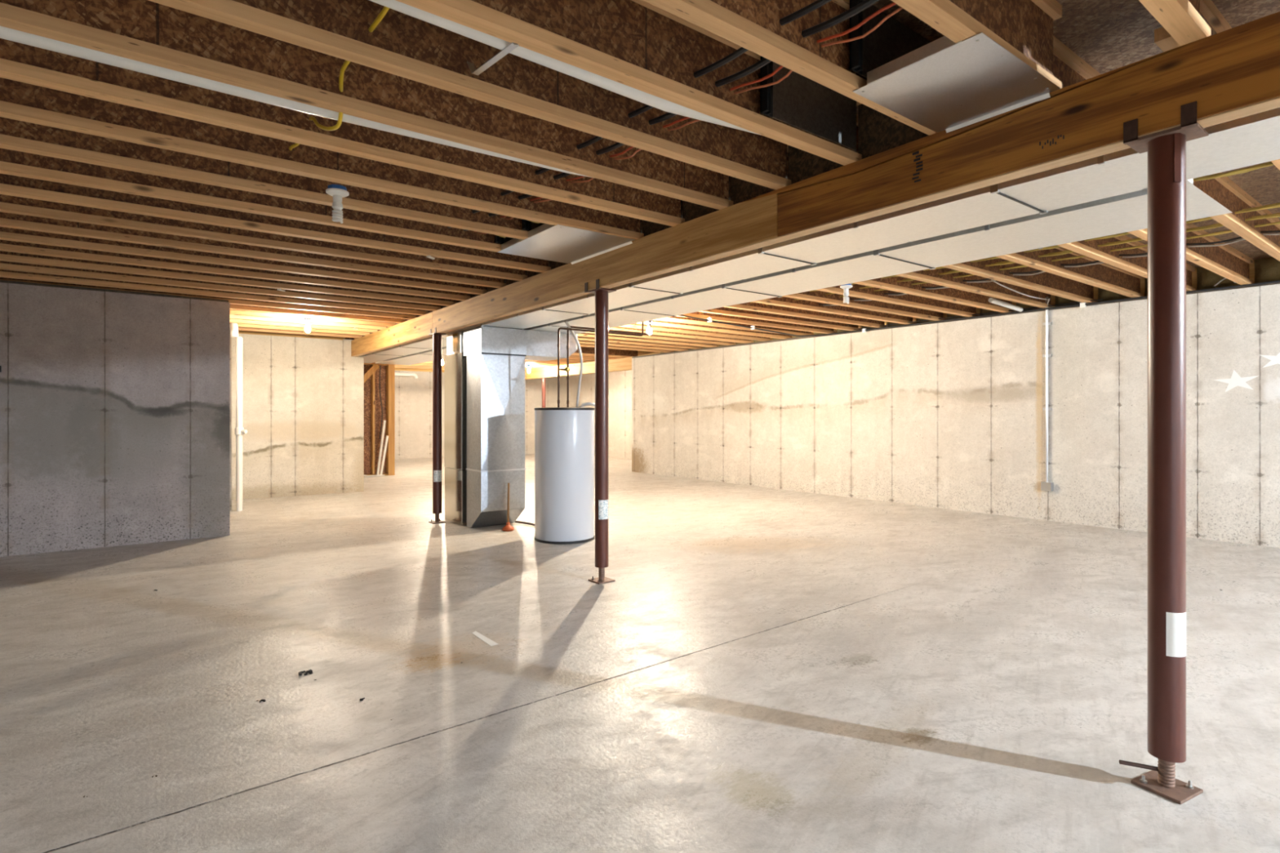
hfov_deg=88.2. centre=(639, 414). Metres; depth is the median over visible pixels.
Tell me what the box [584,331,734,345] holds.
joist
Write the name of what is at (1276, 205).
electrical cable
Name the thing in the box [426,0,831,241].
electrical cable
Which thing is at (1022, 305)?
insulation batt
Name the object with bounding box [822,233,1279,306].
electrical cable
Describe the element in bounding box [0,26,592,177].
drain pipe
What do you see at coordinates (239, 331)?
trim
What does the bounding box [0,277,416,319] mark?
joist
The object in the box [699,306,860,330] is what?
joist
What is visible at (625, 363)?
support beam
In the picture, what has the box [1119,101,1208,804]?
steel post
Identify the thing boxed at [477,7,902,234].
electrical cable
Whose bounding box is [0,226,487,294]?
joist
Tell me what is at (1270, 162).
electrical cable
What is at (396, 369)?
trim
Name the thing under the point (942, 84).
sheet
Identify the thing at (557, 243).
sheet
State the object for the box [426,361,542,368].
joist
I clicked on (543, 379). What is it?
steel post
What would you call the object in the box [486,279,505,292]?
panel
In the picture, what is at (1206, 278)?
insulation batt
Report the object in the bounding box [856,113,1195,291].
joist
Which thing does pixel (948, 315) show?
insulation batt
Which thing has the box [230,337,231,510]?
wall
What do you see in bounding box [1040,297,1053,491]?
conduit
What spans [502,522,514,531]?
cup
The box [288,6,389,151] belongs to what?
electrical cable
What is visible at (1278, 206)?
electrical cable
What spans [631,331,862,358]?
plate
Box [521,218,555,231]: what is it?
lining
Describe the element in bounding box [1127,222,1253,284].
joist
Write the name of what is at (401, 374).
vent pipe
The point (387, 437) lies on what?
trim board
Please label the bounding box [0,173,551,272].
joist
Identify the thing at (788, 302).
joist
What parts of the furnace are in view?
access panel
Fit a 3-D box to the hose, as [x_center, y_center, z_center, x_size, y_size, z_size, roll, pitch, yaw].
[-1.343,1.379,8.159,0.147,0.028,0.910,0,0,-32]
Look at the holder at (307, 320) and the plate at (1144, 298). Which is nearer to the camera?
the plate at (1144, 298)
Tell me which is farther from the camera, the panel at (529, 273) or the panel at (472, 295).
the panel at (472, 295)
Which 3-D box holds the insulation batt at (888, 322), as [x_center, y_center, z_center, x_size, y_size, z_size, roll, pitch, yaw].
[4.116,-1.544,10.550,0.135,0.276,0.409,0,0,-37]
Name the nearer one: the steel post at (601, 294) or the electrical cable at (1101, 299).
the steel post at (601, 294)
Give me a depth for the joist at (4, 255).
6.53 m
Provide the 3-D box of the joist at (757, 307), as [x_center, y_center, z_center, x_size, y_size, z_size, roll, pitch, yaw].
[1.345,-1.544,8.778,6.605,0.286,0.073,0,0,-37]
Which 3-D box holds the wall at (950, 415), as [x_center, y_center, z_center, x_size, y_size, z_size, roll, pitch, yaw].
[4.938,0.018,9.469,0.254,2.765,16.772,0,0,-37]
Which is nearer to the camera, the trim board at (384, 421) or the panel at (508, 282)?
the panel at (508, 282)
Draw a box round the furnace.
[444,331,466,524]
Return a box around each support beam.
[351,11,1279,356]
[524,356,631,379]
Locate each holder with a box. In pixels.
[302,317,312,333]
[325,184,349,223]
[526,364,531,373]
[644,320,653,334]
[840,283,852,303]
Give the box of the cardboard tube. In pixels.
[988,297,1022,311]
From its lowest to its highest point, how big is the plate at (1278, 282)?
0.035 m
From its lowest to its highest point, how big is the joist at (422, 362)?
0.286 m
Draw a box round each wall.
[0,282,230,556]
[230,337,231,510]
[231,333,364,500]
[395,370,557,459]
[560,369,631,459]
[631,284,1279,547]
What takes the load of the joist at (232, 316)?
on the support beam at (1233, 73)
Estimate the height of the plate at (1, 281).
0.027 m
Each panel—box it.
[454,293,470,303]
[470,286,486,298]
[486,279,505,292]
[505,270,526,285]
[526,260,550,278]
[550,260,567,269]
[640,219,641,232]
[642,200,682,236]
[683,176,729,222]
[730,144,786,204]
[788,145,856,184]
[857,103,928,159]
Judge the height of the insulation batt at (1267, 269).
0.276 m
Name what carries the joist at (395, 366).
on the support beam at (625, 363)
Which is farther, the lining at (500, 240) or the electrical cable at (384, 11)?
the lining at (500, 240)
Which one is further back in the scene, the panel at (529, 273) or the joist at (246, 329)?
the joist at (246, 329)
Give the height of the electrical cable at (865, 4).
0.049 m
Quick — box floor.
[0,453,1279,852]
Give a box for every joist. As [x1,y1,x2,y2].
[0,0,733,209]
[0,38,684,226]
[0,77,644,239]
[0,116,528,239]
[0,148,501,252]
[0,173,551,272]
[0,194,527,280]
[0,212,506,288]
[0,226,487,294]
[0,240,470,300]
[0,250,454,306]
[0,261,440,311]
[0,269,427,315]
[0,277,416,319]
[147,0,791,190]
[230,304,405,323]
[230,309,395,326]
[230,314,386,329]
[230,319,377,333]
[230,322,369,335]
[238,327,362,337]
[345,337,609,359]
[348,337,621,359]
[354,337,637,358]
[395,0,862,165]
[395,364,444,367]
[395,365,444,368]
[395,366,444,369]
[413,364,526,369]
[417,362,533,368]
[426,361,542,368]
[431,360,553,367]
[442,359,560,366]
[524,360,578,364]
[524,361,566,364]
[533,360,588,363]
[555,358,595,361]
[577,333,718,347]
[577,336,702,349]
[577,340,687,351]
[579,343,672,352]
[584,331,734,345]
[608,327,752,343]
[615,324,771,341]
[635,320,791,338]
[641,219,1014,312]
[643,0,937,135]
[655,315,813,335]
[676,311,835,333]
[682,200,1053,308]
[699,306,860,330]
[724,302,886,328]
[729,176,1096,302]
[751,297,915,324]
[782,290,945,320]
[786,144,1143,297]
[815,284,978,316]
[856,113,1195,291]
[890,0,1062,88]
[1053,35,1279,261]
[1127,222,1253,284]
[1138,0,1210,46]
[1154,0,1279,170]
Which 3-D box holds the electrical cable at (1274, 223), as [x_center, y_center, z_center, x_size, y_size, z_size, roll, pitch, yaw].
[4.037,-1.503,6.485,0.048,0.021,4.929,0,0,-37]
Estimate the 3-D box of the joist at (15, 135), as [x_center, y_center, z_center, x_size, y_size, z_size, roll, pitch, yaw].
[-2.777,-1.505,3.541,6.251,0.364,0.073,0,0,-37]
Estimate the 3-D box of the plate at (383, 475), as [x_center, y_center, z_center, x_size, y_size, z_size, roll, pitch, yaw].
[-6.110,1.356,14.662,0.848,0.092,0.109,0,0,-37]
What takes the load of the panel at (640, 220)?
on the support beam at (1233, 73)
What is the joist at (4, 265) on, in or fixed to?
on the support beam at (1233, 73)
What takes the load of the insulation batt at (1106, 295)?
on the plate at (1144, 298)
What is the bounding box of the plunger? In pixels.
[502,483,514,531]
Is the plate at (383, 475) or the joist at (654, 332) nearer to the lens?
the joist at (654, 332)
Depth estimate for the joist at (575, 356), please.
16.30 m
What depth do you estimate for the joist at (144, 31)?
2.83 m
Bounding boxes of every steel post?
[428,327,445,524]
[542,377,545,407]
[584,279,616,584]
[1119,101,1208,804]
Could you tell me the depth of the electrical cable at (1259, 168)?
4.22 m
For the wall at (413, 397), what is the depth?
21.04 m
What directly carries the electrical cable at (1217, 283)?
on the plate at (1278, 282)
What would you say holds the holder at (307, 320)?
attached to the joist at (232, 311)
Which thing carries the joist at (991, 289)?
on the plate at (1074, 306)
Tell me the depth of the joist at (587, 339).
13.33 m
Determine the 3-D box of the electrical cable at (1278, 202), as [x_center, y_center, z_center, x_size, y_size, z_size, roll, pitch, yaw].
[2.979,-1.559,7.231,0.044,0.021,7.393,0,0,-37]
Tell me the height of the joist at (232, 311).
0.364 m
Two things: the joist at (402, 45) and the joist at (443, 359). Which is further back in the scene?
the joist at (443, 359)
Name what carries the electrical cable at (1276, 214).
attached to the joist at (991, 289)
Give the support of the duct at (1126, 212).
on the ductwork
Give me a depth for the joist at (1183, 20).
2.23 m
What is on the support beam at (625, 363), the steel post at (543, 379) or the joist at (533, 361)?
the joist at (533, 361)
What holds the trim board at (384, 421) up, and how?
on the floor
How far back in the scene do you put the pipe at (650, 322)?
7.63 m
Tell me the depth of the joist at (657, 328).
11.56 m
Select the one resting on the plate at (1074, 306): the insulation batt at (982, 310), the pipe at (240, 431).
the insulation batt at (982, 310)
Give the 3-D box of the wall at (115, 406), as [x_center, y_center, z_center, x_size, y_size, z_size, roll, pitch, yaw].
[-7.507,0.052,7.975,4.014,2.695,3.850,0,0,-37]
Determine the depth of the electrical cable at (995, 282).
7.71 m
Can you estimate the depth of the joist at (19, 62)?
3.21 m
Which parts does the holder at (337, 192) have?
bulb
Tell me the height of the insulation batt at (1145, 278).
0.276 m
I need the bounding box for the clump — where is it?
[298,669,313,675]
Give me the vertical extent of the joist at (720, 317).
0.286 m
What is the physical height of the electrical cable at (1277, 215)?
0.029 m
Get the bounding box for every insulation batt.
[861,325,876,329]
[888,322,905,326]
[915,318,933,323]
[946,313,968,319]
[979,308,1002,315]
[1015,302,1041,311]
[1054,295,1079,306]
[1097,287,1130,302]
[1144,277,1147,296]
[1196,266,1239,289]
[1253,257,1279,283]
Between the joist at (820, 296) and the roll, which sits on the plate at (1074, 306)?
the joist at (820, 296)
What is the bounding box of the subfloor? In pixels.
[856,0,1279,267]
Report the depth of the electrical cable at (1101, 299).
9.31 m
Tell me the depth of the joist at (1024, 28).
2.48 m
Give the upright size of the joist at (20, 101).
0.364 m
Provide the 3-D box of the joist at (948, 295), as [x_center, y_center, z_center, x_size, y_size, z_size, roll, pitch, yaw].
[2.529,-1.544,7.202,6.605,0.286,0.073,0,0,-37]
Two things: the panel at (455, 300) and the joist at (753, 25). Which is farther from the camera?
the panel at (455, 300)
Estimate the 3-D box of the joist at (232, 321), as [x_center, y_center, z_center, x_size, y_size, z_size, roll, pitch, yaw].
[-6.776,-1.505,8.864,6.251,0.364,0.073,0,0,-37]
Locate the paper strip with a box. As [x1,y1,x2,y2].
[471,631,497,646]
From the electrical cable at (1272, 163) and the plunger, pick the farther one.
the plunger
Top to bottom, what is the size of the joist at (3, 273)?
0.364 m
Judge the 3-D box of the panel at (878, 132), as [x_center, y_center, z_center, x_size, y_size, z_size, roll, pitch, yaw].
[1.302,-1.504,3.333,0.014,0.360,0.453,0,0,-37]
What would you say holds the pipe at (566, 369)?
on the water heater
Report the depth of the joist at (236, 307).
8.85 m
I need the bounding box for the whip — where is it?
[564,320,582,407]
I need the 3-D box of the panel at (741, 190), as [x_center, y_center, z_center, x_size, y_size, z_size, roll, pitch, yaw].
[0.730,-1.504,4.093,0.014,0.360,0.453,0,0,-37]
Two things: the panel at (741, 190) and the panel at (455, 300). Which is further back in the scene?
the panel at (455, 300)
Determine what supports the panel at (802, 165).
on the support beam at (1233, 73)
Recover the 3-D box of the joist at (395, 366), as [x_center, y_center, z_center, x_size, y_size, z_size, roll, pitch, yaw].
[-5.782,-1.544,20.391,8.806,0.286,0.073,0,0,-37]
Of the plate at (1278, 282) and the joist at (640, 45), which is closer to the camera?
the joist at (640, 45)
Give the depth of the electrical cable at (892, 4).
2.77 m
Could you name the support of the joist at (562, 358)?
on the support beam at (625, 363)
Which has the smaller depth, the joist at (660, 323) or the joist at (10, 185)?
the joist at (10, 185)
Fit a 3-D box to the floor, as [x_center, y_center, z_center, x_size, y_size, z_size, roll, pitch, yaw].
[-1.645,1.484,9.533,15.820,0.168,25.340,0,0,-37]
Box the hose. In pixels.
[515,520,534,526]
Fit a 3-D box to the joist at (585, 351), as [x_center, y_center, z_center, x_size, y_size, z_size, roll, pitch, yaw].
[-1.934,-1.544,15.268,8.806,0.286,0.073,0,0,-37]
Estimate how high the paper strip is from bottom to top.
0.001 m
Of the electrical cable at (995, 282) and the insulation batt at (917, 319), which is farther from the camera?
the insulation batt at (917, 319)
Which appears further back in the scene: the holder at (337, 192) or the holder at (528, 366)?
the holder at (528, 366)
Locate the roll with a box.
[582,402,595,406]
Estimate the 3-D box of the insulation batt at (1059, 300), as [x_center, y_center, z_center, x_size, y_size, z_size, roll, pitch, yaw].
[5.596,-1.544,8.580,0.135,0.276,0.409,0,0,-37]
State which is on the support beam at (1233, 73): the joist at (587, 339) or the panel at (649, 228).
the panel at (649, 228)
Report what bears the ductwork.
on the floor
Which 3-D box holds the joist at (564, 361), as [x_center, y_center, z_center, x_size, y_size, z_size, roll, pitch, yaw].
[-3.118,-1.544,16.845,8.806,0.286,0.073,0,0,-37]
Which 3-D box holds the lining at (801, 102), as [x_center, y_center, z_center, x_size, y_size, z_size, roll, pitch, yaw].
[0.849,-1.529,3.211,0.721,0.310,0.041,0,0,-37]
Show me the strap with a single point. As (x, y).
(510, 47)
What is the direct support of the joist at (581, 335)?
on the plate at (768, 341)
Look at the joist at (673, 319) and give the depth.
10.65 m
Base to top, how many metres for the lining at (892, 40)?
0.310 m
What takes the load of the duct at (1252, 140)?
on the furnace
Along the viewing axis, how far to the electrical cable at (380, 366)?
14.96 m
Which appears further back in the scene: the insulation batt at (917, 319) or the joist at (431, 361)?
the joist at (431, 361)
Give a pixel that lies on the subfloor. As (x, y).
(1108, 35)
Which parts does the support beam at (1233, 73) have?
filler plate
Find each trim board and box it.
[376,420,386,475]
[379,435,388,475]
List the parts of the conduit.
plate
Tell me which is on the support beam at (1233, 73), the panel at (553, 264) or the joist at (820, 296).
the panel at (553, 264)
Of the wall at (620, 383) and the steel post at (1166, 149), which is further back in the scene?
the wall at (620, 383)
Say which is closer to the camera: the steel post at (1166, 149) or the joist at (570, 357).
the steel post at (1166, 149)
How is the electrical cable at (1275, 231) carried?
attached to the joist at (1136, 265)
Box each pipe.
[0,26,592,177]
[230,323,247,511]
[368,0,760,135]
[395,372,417,378]
[557,321,643,407]
[566,320,651,407]
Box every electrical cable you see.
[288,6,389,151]
[378,365,382,439]
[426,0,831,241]
[442,0,879,244]
[474,2,896,231]
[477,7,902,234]
[750,203,1279,302]
[765,214,1279,305]
[818,230,1279,305]
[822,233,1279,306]
[837,298,1103,332]
[840,221,1279,297]
[865,213,1279,286]
[879,222,1279,289]
[891,205,1279,277]
[937,202,1279,267]
[950,213,1271,271]
[991,279,1049,304]
[1193,162,1274,181]
[1194,161,1271,178]
[1201,168,1259,177]
[1213,277,1235,286]
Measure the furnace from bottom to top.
2.442 m
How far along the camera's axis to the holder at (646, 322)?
9.33 m
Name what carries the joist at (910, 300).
on the plate at (1074, 306)
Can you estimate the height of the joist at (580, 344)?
0.286 m
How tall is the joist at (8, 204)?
0.364 m
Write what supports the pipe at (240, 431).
on the floor
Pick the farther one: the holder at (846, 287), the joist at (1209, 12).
the holder at (846, 287)
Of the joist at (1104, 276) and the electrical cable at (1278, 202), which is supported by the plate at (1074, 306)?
the joist at (1104, 276)
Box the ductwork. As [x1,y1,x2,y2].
[462,326,577,527]
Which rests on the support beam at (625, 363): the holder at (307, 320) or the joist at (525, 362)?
the joist at (525, 362)
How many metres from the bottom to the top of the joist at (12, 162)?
0.364 m
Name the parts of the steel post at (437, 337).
plate, plate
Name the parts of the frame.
plate, plate, post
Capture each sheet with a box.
[497,223,634,264]
[852,32,1060,133]
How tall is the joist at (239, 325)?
0.364 m
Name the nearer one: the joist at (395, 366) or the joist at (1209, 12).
the joist at (1209, 12)
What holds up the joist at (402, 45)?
on the support beam at (1233, 73)
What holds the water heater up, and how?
on the floor
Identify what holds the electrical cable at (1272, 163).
attached to the joist at (1209, 12)
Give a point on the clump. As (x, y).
(310, 671)
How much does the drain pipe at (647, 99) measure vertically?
0.174 m
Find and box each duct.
[359,107,1279,363]
[375,178,1232,364]
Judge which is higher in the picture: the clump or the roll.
the roll
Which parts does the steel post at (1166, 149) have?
plate, plate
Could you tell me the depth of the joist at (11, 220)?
5.43 m
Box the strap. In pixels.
[466,42,519,75]
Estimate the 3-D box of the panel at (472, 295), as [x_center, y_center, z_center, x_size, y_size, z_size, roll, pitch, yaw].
[-1.840,-1.504,7.516,0.014,0.360,0.453,0,0,-37]
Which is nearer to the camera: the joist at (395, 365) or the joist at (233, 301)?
the joist at (233, 301)
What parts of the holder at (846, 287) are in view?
bulb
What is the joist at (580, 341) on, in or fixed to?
on the plate at (768, 341)
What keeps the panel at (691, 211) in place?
on the support beam at (1233, 73)
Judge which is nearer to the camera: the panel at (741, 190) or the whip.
the panel at (741, 190)
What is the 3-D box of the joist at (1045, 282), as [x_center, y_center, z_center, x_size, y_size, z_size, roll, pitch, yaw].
[3.121,-1.544,6.413,6.605,0.286,0.073,0,0,-37]
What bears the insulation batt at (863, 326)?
on the plate at (1074, 306)
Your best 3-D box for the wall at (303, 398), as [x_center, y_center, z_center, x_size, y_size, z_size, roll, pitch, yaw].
[-5.947,0.038,11.423,2.167,2.723,0.210,0,0,-37]
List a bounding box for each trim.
[238,330,342,340]
[395,367,444,372]
[637,257,1265,355]
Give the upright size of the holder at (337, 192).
0.208 m
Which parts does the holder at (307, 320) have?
bulb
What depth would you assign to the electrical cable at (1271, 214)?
5.84 m
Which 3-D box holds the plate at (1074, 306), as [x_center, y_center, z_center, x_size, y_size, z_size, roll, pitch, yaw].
[4.634,-1.382,9.586,0.096,0.035,3.079,0,0,-37]
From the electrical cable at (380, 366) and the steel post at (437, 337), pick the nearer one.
the steel post at (437, 337)
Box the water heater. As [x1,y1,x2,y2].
[533,405,595,544]
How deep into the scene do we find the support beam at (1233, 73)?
3.06 m
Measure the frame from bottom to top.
2.569 m
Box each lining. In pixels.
[494,235,513,244]
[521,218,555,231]
[760,55,856,151]
[849,0,931,78]
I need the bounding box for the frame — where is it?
[364,362,395,475]
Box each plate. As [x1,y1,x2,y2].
[0,280,228,302]
[364,474,384,476]
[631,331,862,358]
[866,306,1079,331]
[1085,297,1147,306]
[1186,282,1279,294]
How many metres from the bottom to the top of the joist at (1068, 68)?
0.286 m
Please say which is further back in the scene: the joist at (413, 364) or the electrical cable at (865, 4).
the joist at (413, 364)
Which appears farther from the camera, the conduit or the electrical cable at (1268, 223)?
the conduit
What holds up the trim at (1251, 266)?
attached to the wall at (950, 415)
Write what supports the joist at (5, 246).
on the support beam at (1233, 73)
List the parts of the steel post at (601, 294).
plate, plate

